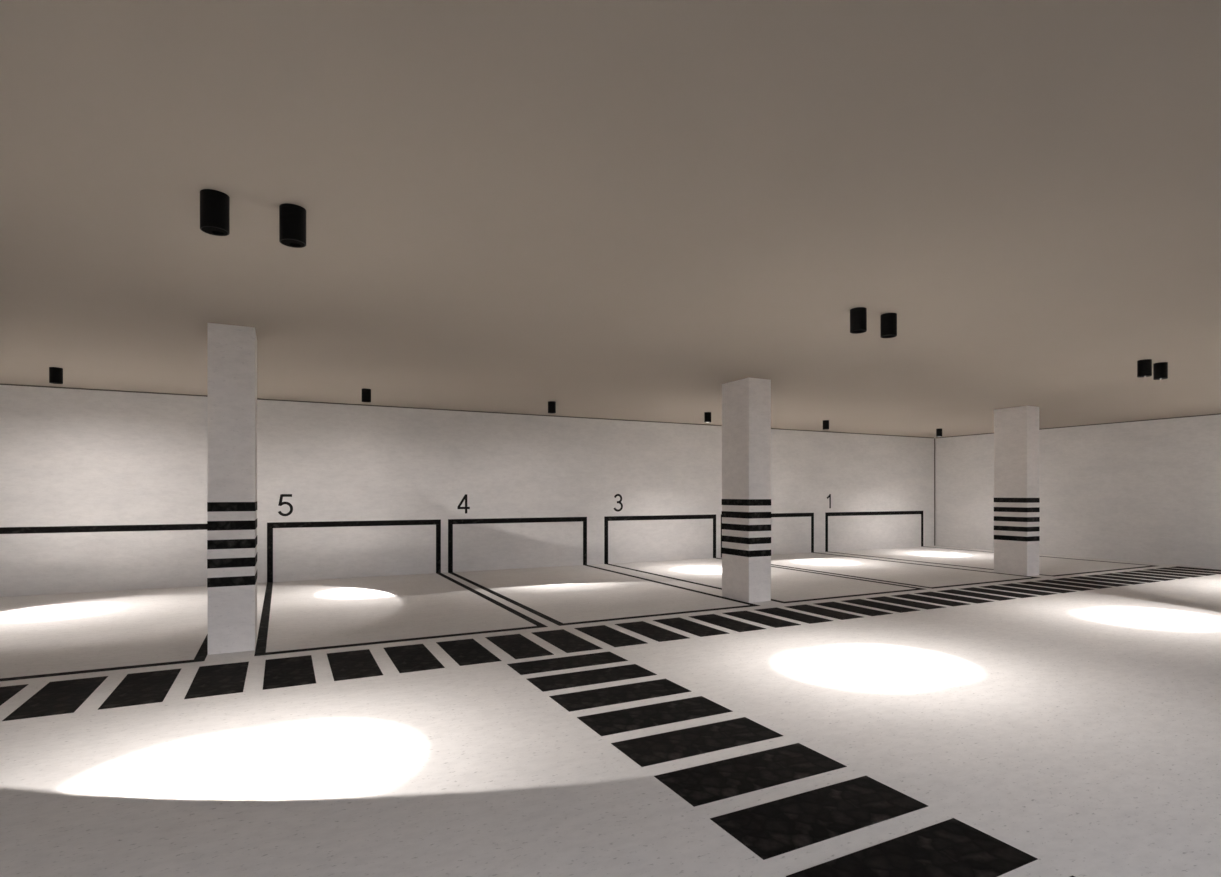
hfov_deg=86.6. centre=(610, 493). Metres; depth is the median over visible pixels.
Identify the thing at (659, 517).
bay outline
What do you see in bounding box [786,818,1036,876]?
crosswalk stripe
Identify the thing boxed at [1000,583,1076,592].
floor stripe
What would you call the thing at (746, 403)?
pillar
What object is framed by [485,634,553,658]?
floor stripe
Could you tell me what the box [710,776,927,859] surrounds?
crosswalk stripe
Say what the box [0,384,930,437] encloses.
trim
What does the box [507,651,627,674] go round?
crosswalk stripe
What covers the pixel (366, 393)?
ceiling light
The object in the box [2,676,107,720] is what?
crosswalk stripe
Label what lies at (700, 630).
floor stripe
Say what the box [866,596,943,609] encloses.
floor stripe
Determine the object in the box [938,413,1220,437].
trim
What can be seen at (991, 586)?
floor stripe
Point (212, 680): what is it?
crosswalk stripe
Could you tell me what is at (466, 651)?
crosswalk stripe
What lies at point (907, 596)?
floor stripe
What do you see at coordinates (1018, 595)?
floor stripe
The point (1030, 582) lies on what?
floor stripe
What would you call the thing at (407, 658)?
crosswalk stripe
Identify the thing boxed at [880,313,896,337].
ceiling light
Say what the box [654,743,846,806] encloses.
crosswalk stripe
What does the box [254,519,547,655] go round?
bay outline
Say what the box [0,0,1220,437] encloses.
ceiling
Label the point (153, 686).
crosswalk stripe
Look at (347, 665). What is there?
crosswalk stripe
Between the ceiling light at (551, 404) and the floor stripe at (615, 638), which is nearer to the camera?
the floor stripe at (615, 638)
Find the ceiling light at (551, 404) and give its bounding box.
[548,401,555,412]
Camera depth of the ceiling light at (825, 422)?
13.12 m
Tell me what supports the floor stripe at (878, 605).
on the floor at (1079, 732)
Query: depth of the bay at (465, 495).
11.58 m
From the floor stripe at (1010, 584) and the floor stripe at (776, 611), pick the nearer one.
the floor stripe at (776, 611)
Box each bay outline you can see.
[0,524,207,680]
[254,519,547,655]
[448,517,759,625]
[604,514,923,602]
[721,513,1039,588]
[825,511,1154,576]
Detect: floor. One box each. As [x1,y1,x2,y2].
[0,546,1220,876]
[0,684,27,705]
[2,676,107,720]
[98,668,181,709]
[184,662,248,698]
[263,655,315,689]
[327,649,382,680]
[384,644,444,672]
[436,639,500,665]
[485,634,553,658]
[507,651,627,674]
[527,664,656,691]
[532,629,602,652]
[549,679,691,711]
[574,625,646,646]
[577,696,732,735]
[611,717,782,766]
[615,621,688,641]
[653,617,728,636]
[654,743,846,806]
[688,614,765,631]
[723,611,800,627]
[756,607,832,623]
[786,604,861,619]
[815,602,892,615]
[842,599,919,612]
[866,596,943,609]
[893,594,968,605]
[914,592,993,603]
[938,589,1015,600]
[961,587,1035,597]
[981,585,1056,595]
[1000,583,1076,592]
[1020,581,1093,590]
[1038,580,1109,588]
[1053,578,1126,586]
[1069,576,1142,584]
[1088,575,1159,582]
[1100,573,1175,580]
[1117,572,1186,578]
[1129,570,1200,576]
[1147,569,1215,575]
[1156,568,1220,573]
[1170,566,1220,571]
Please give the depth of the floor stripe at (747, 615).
7.17 m
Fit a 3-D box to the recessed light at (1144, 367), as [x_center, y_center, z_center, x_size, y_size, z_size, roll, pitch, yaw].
[5.936,-1.387,7.207,0.126,0.180,0.126,0,0,-27]
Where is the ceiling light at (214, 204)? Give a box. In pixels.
[200,189,229,235]
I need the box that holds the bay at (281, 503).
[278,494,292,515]
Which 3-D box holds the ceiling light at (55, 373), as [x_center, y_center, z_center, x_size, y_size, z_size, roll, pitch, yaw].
[-6.541,-1.387,7.649,0.126,0.180,0.126,0,0,-27]
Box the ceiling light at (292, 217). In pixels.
[279,203,305,247]
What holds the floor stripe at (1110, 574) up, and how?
on the floor at (1079, 732)
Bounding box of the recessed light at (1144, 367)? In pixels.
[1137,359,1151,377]
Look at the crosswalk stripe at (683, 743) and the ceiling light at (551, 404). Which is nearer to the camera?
the crosswalk stripe at (683, 743)
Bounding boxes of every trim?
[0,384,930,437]
[934,438,934,545]
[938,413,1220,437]
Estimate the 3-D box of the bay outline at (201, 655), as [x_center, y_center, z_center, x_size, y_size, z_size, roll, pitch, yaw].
[-6.132,0.930,6.899,3.550,0.939,5.149,0,0,-27]
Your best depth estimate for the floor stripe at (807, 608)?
7.59 m
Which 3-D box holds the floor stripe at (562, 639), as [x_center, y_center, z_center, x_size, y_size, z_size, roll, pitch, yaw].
[-0.433,1.399,6.167,0.348,0.002,0.922,0,0,-27]
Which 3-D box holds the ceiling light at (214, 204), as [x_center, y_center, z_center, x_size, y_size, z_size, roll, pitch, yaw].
[-1.959,-1.387,3.210,0.126,0.180,0.126,0,0,-27]
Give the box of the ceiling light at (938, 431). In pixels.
[936,428,941,436]
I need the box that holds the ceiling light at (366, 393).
[362,388,370,401]
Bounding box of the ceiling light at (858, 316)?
[850,307,866,333]
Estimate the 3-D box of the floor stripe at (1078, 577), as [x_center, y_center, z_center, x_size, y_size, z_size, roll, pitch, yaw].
[7.956,1.399,10.414,0.348,0.002,0.922,0,0,-27]
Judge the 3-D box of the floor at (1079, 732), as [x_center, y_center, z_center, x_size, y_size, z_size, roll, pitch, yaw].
[2.362,1.550,7.388,20.629,0.300,12.450,0,0,-27]
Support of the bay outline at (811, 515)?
on the floor at (1079, 732)
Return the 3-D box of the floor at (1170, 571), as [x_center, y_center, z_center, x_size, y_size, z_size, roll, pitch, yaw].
[10.053,1.399,11.475,0.348,0.002,0.922,0,0,-27]
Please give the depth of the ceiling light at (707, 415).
11.81 m
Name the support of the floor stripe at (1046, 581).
on the floor at (1079, 732)
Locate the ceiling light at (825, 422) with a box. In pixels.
[823,420,828,429]
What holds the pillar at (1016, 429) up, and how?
on the floor at (1079, 732)
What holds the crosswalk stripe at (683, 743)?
on the floor at (1079, 732)
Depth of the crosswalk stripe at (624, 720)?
4.08 m
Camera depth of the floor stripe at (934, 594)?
8.69 m
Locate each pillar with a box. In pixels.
[207,323,256,654]
[722,378,770,602]
[994,406,1039,575]
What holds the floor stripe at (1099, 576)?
on the floor at (1079, 732)
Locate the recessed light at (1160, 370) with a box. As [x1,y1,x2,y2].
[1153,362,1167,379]
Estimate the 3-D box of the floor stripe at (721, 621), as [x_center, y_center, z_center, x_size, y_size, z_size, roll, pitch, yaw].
[1.245,1.399,7.016,0.348,0.002,0.922,0,0,-27]
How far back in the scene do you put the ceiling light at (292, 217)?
3.32 m
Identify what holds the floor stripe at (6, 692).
on the floor at (1079, 732)
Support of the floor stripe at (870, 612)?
on the floor at (1079, 732)
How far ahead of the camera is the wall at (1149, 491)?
13.57 m
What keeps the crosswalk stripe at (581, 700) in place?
on the floor at (1079, 732)
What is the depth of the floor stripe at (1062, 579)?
10.15 m
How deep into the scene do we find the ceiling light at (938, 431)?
14.80 m
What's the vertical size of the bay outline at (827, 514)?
0.939 m
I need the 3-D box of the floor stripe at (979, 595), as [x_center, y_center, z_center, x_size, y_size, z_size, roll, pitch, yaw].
[5.020,1.399,8.927,0.348,0.002,0.922,0,0,-27]
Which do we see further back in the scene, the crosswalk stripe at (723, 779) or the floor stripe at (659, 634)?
the floor stripe at (659, 634)
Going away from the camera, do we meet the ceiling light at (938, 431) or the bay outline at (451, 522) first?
the bay outline at (451, 522)
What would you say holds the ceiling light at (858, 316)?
in the ceiling
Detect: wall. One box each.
[0,385,933,596]
[935,414,1220,568]
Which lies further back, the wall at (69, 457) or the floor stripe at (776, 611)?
the wall at (69, 457)
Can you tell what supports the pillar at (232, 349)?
on the floor at (1079, 732)
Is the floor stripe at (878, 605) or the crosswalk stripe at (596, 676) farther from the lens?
the floor stripe at (878, 605)
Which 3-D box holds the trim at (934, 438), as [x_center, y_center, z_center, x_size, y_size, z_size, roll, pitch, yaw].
[8.628,-0.029,17.254,0.036,2.856,0.004,0,0,-27]
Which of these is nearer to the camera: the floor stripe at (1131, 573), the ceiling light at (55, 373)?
the ceiling light at (55, 373)
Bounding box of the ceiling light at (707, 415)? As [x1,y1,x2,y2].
[704,412,710,422]

